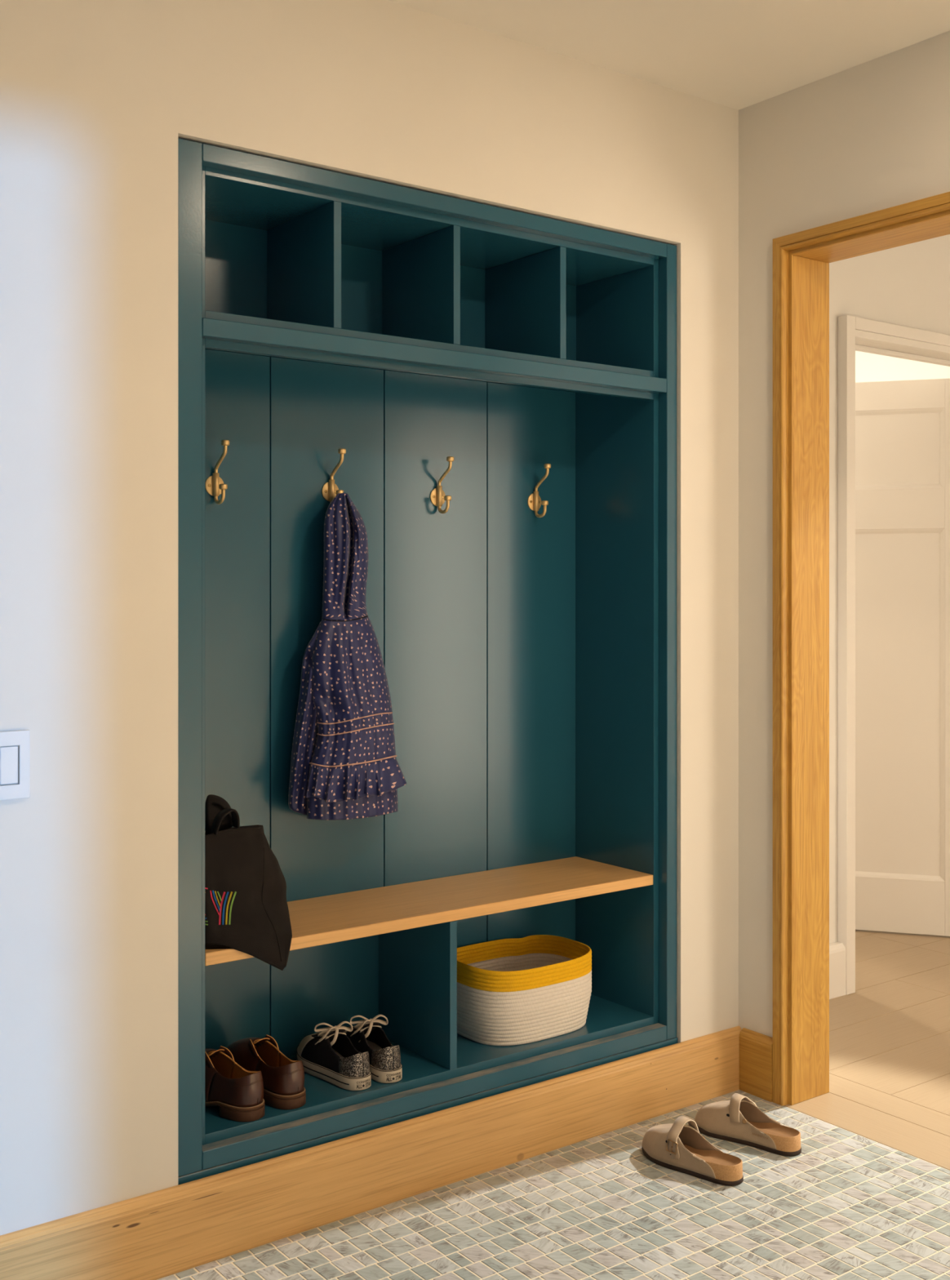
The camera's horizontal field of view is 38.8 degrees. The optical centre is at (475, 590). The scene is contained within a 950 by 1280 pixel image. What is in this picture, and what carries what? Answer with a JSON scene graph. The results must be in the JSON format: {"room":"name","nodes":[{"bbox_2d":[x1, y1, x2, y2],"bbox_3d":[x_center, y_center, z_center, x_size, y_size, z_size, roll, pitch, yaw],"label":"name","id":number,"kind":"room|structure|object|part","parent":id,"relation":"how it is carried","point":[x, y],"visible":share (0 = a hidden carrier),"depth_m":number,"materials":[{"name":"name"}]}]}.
{"room":"mudroom","nodes":[
{"label":"mudroom","id":0,"kind":"room"},
{"bbox_2d":[0,0,738,1235],"bbox_3d":[-1.688,0.019,1.874,5.600,2.461,0.380,0,0,-37],"label":"wall","id":1,"kind":"structure","parent":0,"point":[97,97],"depth_m":2.46,"materials":[{"name":"paint"}]},
{"bbox_2d":[0,729,30,800],"bbox_3d":[-0.813,0.298,2.287,0.116,0.116,0.009,0,0,-37],"label":"light switch","id":2,"kind":"object","parent":1,"relation":"attached to","point":[9,753],"visible":1,"depth_m":2.30,"materials":[{"name":"plastic"}]},
{"bbox_2d":[0,1026,742,1279],"bbox_3d":[-1.569,1.174,1.715,5.600,0.152,0.018,0,0,-37],"label":"baseboard","id":3,"kind":"structure","parent":1,"relation":"attached to","point":[171,1230],"depth_m":2.71,"materials":[{"name":"brown wood"}]},
{"bbox_2d":[177,137,677,1185],"bbox_3d":[-0.132,0.145,3.031,1.308,1.969,0.344,0,0,-37],"label":"locker","id":4,"kind":"object","parent":1,"relation":"attached to","point":[530,661],"visible":0.78,"depth_m":3.12,"materials":[{"name":"teal wood"}]},
{"bbox_3d":[-0.612,0.143,2.685,0.018,1.904,0.305,0,0,-37],"label":"panel","id":5,"kind":"part","parent":4,"relation":"part of","materials":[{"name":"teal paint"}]},
{"bbox_2d":[204,440,229,504],"bbox_3d":[-0.540,-0.250,2.868,0.044,0.134,0.062,0,0,-37],"label":"coat hook","id":6,"kind":"object","parent":4,"relation":"attached to","point":[215,486],"visible":1,"depth_m":2.88,"materials":[{"name":"gold metal"}]},
{"bbox_3d":[-0.558,-0.224,2.891,0.044,0.044,0.004,0,0,-37],"label":"plate","id":7,"kind":"part","parent":6,"relation":"part of","materials":[{"name":"gold metal"}]},
{"bbox_3d":[-0.544,-0.199,2.872,0.008,0.032,0.043,0,0,-37],"label":"arm","id":8,"kind":"part","parent":6,"relation":"part of","materials":[{"name":"gold metal"}]},
{"bbox_3d":[-0.541,-0.277,2.868,0.008,0.061,0.053,0,0,-37],"label":"arm","id":9,"kind":"part","parent":6,"relation":"part of","materials":[{"name":"gold metal"}]},
{"bbox_3d":[-0.533,-0.219,2.858,0.018,0.012,0.018,0,0,-37],"label":"knob","id":10,"kind":"part","parent":6,"relation":"part of","materials":[{"name":"gold metal"}]},
{"bbox_3d":[-0.527,-0.311,2.850,0.018,0.012,0.018,0,0,-37],"label":"knob","id":11,"kind":"part","parent":6,"relation":"part of","materials":[{"name":"gold metal"}]},
{"bbox_2d":[204,1045,265,1122],"bbox_3d":[-0.529,0.981,2.730,0.276,0.110,0.101,0,0,41],"label":"leather shoe","id":12,"kind":"object","parent":4,"relation":"in","point":[238,1091],"visible":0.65,"depth_m":2.65,"materials":[{"name":"brown leather"}]},
{"bbox_3d":[-0.573,0.261,2.893,0.291,1.551,0.017,0,0,-37],"label":"panel","id":13,"kind":"part","parent":4,"relation":"part of","materials":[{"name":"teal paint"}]},
{"bbox_2d":[226,1035,306,1110],"bbox_3d":[-0.447,0.981,2.801,0.101,0.110,0.276,0,0,-43],"label":"leather shoe","id":14,"kind":"object","parent":4,"relation":"in","point":[284,1088],"visible":0.8,"depth_m":2.72,"materials":[{"name":"brown leather"}]},
{"bbox_3d":[-0.336,0.261,3.070,0.296,1.551,0.017,0,0,-37],"label":"panel","id":15,"kind":"part","parent":4,"relation":"part of","materials":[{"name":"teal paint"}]},
{"bbox_2d":[296,1021,371,1090],"bbox_3d":[-0.306,0.980,2.894,0.090,0.113,0.250,0,0,-38],"label":"sneaker","id":16,"kind":"object","parent":4,"relation":"on","point":[329,1055],"visible":0.98,"depth_m":2.86,"materials":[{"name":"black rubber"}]},
{"bbox_3d":[-0.248,0.985,2.821,0.060,0.049,0.056,0,0,-38],"label":"heel panel","id":17,"kind":"part","parent":16,"relation":"part of","materials":[{"name":"metal"}]},
{"bbox_2d":[321,448,346,502],"bbox_3d":[-0.311,-0.250,3.040,0.044,0.134,0.062,0,0,-37],"label":"coat hook","id":18,"kind":"object","parent":4,"relation":"attached to","point":[330,490],"visible":0.72,"depth_m":3.05,"materials":[{"name":"gold metal"}]},
{"bbox_3d":[-0.329,-0.224,3.064,0.044,0.044,0.004,0,0,-37],"label":"plate","id":19,"kind":"part","parent":18,"relation":"part of","materials":[{"name":"gold metal"}]},
{"bbox_3d":[-0.311,-0.277,3.041,0.008,0.061,0.053,0,0,-37],"label":"arm","id":20,"kind":"part","parent":18,"relation":"part of","materials":[{"name":"gold metal"}]},
{"bbox_3d":[-0.304,-0.219,3.030,0.018,0.012,0.018,0,0,-37],"label":"knob","id":21,"kind":"part","parent":18,"relation":"part of","materials":[{"name":"gold metal"}]},
{"bbox_3d":[-0.298,-0.311,3.022,0.018,0.012,0.018,0,0,-37],"label":"knob","id":22,"kind":"part","parent":18,"relation":"part of","materials":[{"name":"gold metal"}]},
{"bbox_2d":[288,492,407,819],"bbox_3d":[-0.270,0.151,2.988,0.289,0.742,0.175,0,0,-37],"label":"dress","id":23,"kind":"object","parent":18,"relation":"hanging from","point":[344,765],"visible":1,"depth_m":2.96,"materials":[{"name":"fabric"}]},
{"bbox_2d":[321,492,368,620],"bbox_3d":[-0.289,-0.076,3.019,0.075,0.287,0.144,0,0,34],"label":"hood","id":24,"kind":"object","parent":23,"relation":"attached to","point":[345,566],"depth_m":2.98,"materials":[{"name":"fabric"}]},
{"bbox_2d":[343,1014,402,1083],"bbox_3d":[-0.232,0.980,2.944,0.090,0.113,0.250,0,0,-31],"label":"sneaker","id":25,"kind":"object","parent":4,"relation":"on","point":[385,1064],"visible":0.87,"depth_m":2.90,"materials":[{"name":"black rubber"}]},
{"bbox_3d":[-0.185,0.985,2.866,0.061,0.049,0.062,0,0,-31],"label":"heel panel","id":26,"kind":"part","parent":25,"relation":"part of","materials":[{"name":"grey fabric"}]},
{"bbox_2d":[204,856,653,965],"bbox_3d":[-0.125,0.704,3.039,1.185,0.024,0.285,0,0,-37],"label":"bench","id":27,"kind":"object","parent":4,"relation":"attached to","point":[342,917],"visible":0.76,"depth_m":3.03,"materials":[{"name":"brown wood"}]},
{"bbox_2d":[204,794,292,970],"bbox_3d":[-0.460,0.579,2.725,0.263,0.332,0.228,0,0,-37],"label":"tote bag","id":28,"kind":"object","parent":27,"relation":"on","point":[246,911],"visible":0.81,"depth_m":2.66,"materials":[{"name":"black fabric"}]},
{"bbox_3d":[-0.519,0.467,2.721,0.069,0.082,0.033,0,0,16],"label":"handle","id":29,"kind":"part","parent":28,"relation":"part of","materials":[{"name":"black fabric"}]},
{"bbox_3d":[-0.498,0.459,2.690,0.058,0.047,0.042,0,0,-37],"label":"handle","id":30,"kind":"part","parent":28,"relation":"part of","materials":[{"name":"black fabric"}]},
{"bbox_3d":[-0.131,-0.800,3.047,1.186,0.018,0.305,0,0,-37],"label":"panel","id":31,"kind":"part","parent":4,"relation":"part of","materials":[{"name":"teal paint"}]},
{"bbox_3d":[-0.131,1.048,3.047,1.186,0.024,0.305,0,0,-37],"label":"floor panel","id":32,"kind":"part","parent":4,"relation":"part of","materials":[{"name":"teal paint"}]},
{"bbox_3d":[-0.032,-0.823,2.911,1.220,0.033,0.030,0,0,-37],"label":"rail","id":33,"kind":"part","parent":4,"relation":"part of","materials":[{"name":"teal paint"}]},
{"bbox_3d":[-0.032,-0.495,2.911,1.220,0.034,0.030,0,0,-37],"label":"rail","id":34,"kind":"part","parent":4,"relation":"part of","materials":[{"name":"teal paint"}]},
{"bbox_3d":[-0.032,1.071,2.911,1.220,0.034,0.030,0,0,-37],"label":"rail","id":35,"kind":"part","parent":4,"relation":"part of","materials":[{"name":"teal paint"}]},
{"bbox_3d":[-0.096,0.261,3.251,0.301,1.551,0.017,0,0,-37],"label":"panel","id":36,"kind":"part","parent":4,"relation":"part of","materials":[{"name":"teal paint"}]},
{"bbox_2d":[430,456,453,513],"bbox_3d":[-0.072,-0.250,3.220,0.044,0.134,0.062,0,0,-37],"label":"coat hook","id":37,"kind":"object","parent":4,"relation":"attached to","point":[437,496],"visible":1,"depth_m":3.23,"materials":[{"name":"gold metal"}]},
{"bbox_3d":[-0.089,-0.224,3.243,0.044,0.044,0.004,0,0,-37],"label":"plate","id":38,"kind":"part","parent":37,"relation":"part of","materials":[{"name":"gold metal"}]},
{"bbox_3d":[-0.075,-0.199,3.224,0.008,0.032,0.043,0,0,-37],"label":"arm","id":39,"kind":"part","parent":37,"relation":"part of","materials":[{"name":"gold metal"}]},
{"bbox_3d":[-0.072,-0.277,3.220,0.008,0.061,0.053,0,0,-37],"label":"arm","id":40,"kind":"part","parent":37,"relation":"part of","materials":[{"name":"gold metal"}]},
{"bbox_3d":[-0.065,-0.219,3.210,0.018,0.012,0.018,0,0,-37],"label":"knob","id":41,"kind":"part","parent":37,"relation":"part of","materials":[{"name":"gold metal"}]},
{"bbox_3d":[-0.059,-0.311,3.202,0.018,0.012,0.018,0,0,-37],"label":"knob","id":42,"kind":"part","parent":37,"relation":"part of","materials":[{"name":"gold metal"}]},
{"bbox_2d":[457,934,591,1046],"bbox_3d":[0.105,0.948,3.216,0.346,0.177,0.260,0,0,-37],"label":"storage basket","id":43,"kind":"object","parent":4,"relation":"on","point":[535,988],"visible":0.8,"depth_m":3.11,"materials":[{"name":"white fabric"}]},
{"bbox_3d":[0.142,0.261,3.429,0.288,1.551,0.017,0,0,-37],"label":"panel","id":44,"kind":"part","parent":4,"relation":"part of","materials":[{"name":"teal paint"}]},
{"bbox_2d":[527,463,551,517],"bbox_3d":[0.168,-0.250,3.400,0.044,0.134,0.062,0,0,-37],"label":"coat hook","id":45,"kind":"object","parent":4,"relation":"attached to","point":[534,501],"visible":1,"depth_m":3.41,"materials":[{"name":"gold metal"}]},
{"bbox_3d":[0.151,-0.224,3.424,0.044,0.044,0.004,0,0,-37],"label":"plate","id":46,"kind":"part","parent":45,"relation":"part of","materials":[{"name":"gold metal"}]},
{"bbox_3d":[0.165,-0.199,3.405,0.008,0.032,0.043,0,0,-37],"label":"arm","id":47,"kind":"part","parent":45,"relation":"part of","materials":[{"name":"gold metal"}]},
{"bbox_3d":[0.168,-0.277,3.401,0.008,0.061,0.053,0,0,-37],"label":"arm","id":48,"kind":"part","parent":45,"relation":"part of","materials":[{"name":"gold metal"}]},
{"bbox_3d":[0.176,-0.219,3.390,0.018,0.012,0.018,0,0,-37],"label":"knob","id":49,"kind":"part","parent":45,"relation":"part of","materials":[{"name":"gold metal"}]},
{"bbox_3d":[0.182,-0.311,3.382,0.018,0.012,0.018,0,0,-37],"label":"knob","id":50,"kind":"part","parent":45,"relation":"part of","materials":[{"name":"gold metal"}]},
{"bbox_3d":[0.350,0.143,3.408,0.018,1.904,0.305,0,0,-37],"label":"panel","id":51,"kind":"part","parent":4,"relation":"part of","materials":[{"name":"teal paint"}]},
{"bbox_2d":[155,929,949,1279],"bbox_3d":[-0.313,1.280,2.332,8.590,0.060,6.540,0,0,-37],"label":"floor","id":52,"kind":"structure","parent":0,"point":[851,1206],"depth_m":2.75,"materials":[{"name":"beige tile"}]},
{"bbox_2d":[641,1115,743,1186],"bbox_3d":[0.466,1.202,2.930,0.100,0.097,0.259,0,0,-44],"label":"clog","id":53,"kind":"object","parent":52,"relation":"on","point":[677,1146],"visible":1,"depth_m":2.91,"materials":[{"name":"beige leather"}]},
{"bbox_2d":[694,1093,801,1156],"bbox_3d":[0.622,1.202,3.075,0.259,0.097,0.095,0,0,41],"label":"clog","id":54,"kind":"object","parent":52,"relation":"on","point":[738,1120],"visible":1,"depth_m":3.06,"materials":[{"name":"beige leather"}]},
{"bbox_2d":[388,0,949,110],"bbox_3d":[-0.667,-1.261,0.414,5.720,0.100,3.900,0,0,-37],"label":"ceiling","id":55,"kind":"structure","parent":0,"point":[738,55],"depth_m":2.93,"materials":[{"name":"paint"}]},
{"bbox_2d":[738,31,949,1037],"bbox_3d":[1.625,0.019,2.249,0.150,2.461,3.800,0,0,-37],"label":"wall","id":56,"kind":"structure","parent":0,"point":[872,135],"depth_m":3.32,"materials":[{"name":"paint"}]},
{"bbox_2d":[739,1027,772,1102],"bbox_3d":[0.699,1.174,3.342,0.018,0.152,0.103,0,0,-37],"label":"baseboard","id":57,"kind":"structure","parent":56,"relation":"attached to","point":[755,1047],"depth_m":3.33,"materials":[{"name":"brown wood"}]},
{"bbox_2d":[772,191,949,1105],"bbox_3d":[1.106,0.196,2.926,0.163,2.108,1.051,0,0,-37],"label":"trim","id":58,"kind":"structure","parent":56,"relation":"attached to","point":[801,260],"depth_m":3.29,"materials":[{"name":"brown wood"}]},
{"bbox_3d":[0.749,0.196,3.287,0.024,2.108,0.044,0,0,-37],"label":"casing","id":59,"kind":"part","parent":58,"relation":"part of","materials":[{"name":"brown wood"}]},
{"bbox_2d":[829,234,949,943],"bbox_3d":[1.574,0.019,4.607,2.600,2.461,0.120,0,0,-37],"label":"wall","id":60,"kind":"structure","parent":0,"point":[908,285],"depth_m":4.25,"materials":[{"name":"paint"}]},
{"bbox_2d":[829,941,845,999],"bbox_3d":[0.858,1.171,3.974,0.696,0.158,0.032,0,0,-37],"label":"baseboard","id":61,"kind":"structure","parent":60,"relation":"attached to","point":[837,949],"depth_m":4.15,"materials":[{"name":"white paint"}]},
{"bbox_2d":[837,315,949,995],"bbox_3d":[1.491,0.200,4.526,0.978,2.100,0.161,0,0,-37],"label":"trim","id":62,"kind":"structure","parent":60,"relation":"attached to","point":[855,334],"depth_m":4.18,"materials":[{"name":"white paint"}]},
{"bbox_3d":[1.155,0.200,4.194,0.042,2.100,0.036,0,0,-37],"label":"casing","id":63,"kind":"part","parent":62,"relation":"part of","materials":[{"name":"white paint"}]},
{"bbox_2d":[855,377,949,936],"bbox_3d":[1.403,0.241,4.965,0.855,2.006,0.036,0,0,18],"label":"door","id":64,"kind":"structure","parent":60,"relation":"in","point":[903,427],"depth_m":4.91,"materials":[{"name":"white paint"}]},
{"bbox_3d":[1.405,-0.513,4.965,0.582,0.260,0.014,0,0,18],"label":"panel","id":65,"kind":"part","parent":64,"relation":"part of","materials":[{"name":"white paint"}]},
{"bbox_3d":[1.405,0.413,4.965,0.582,1.243,0.014,0,0,18],"label":"panel","id":66,"kind":"part","parent":64,"relation":"part of","materials":[{"name":"white paint"}]},
{"bbox_3d":[1.405,-0.710,4.964,0.610,0.105,0.036,0,0,18],"label":"rail","id":67,"kind":"part","parent":64,"relation":"part of","materials":[{"name":"white paint"}]},
{"bbox_3d":[1.405,-0.296,4.964,0.610,0.146,0.036,0,0,18],"label":"rail","id":68,"kind":"part","parent":64,"relation":"part of","materials":[{"name":"white paint"}]},
{"bbox_3d":[1.405,1.146,4.964,0.610,0.196,0.036,0,0,18],"label":"rail","id":69,"kind":"part","parent":64,"relation":"part of","materials":[{"name":"white paint"}]},
{"bbox_3d":[1.401,-0.513,4.953,0.610,0.288,0.012,0,0,18],"label":"moulding","id":70,"kind":"part","parent":64,"relation":"part of","materials":[{"name":"white paint"}]},
{"bbox_3d":[1.401,0.413,4.953,0.610,1.271,0.012,0,0,18],"label":"moulding","id":71,"kind":"part","parent":64,"relation":"part of","materials":[{"name":"white paint"}]},
{"bbox_2d":[855,351,949,489],"bbox_3d":[3.103,0.019,4.835,0.120,2.461,6.440,0,0,-37],"label":"wall","id":72,"kind":"structure","parent":0,"point":[869,367],"depth_m":6.28,"materials":[{"name":"paint"}]}
]}

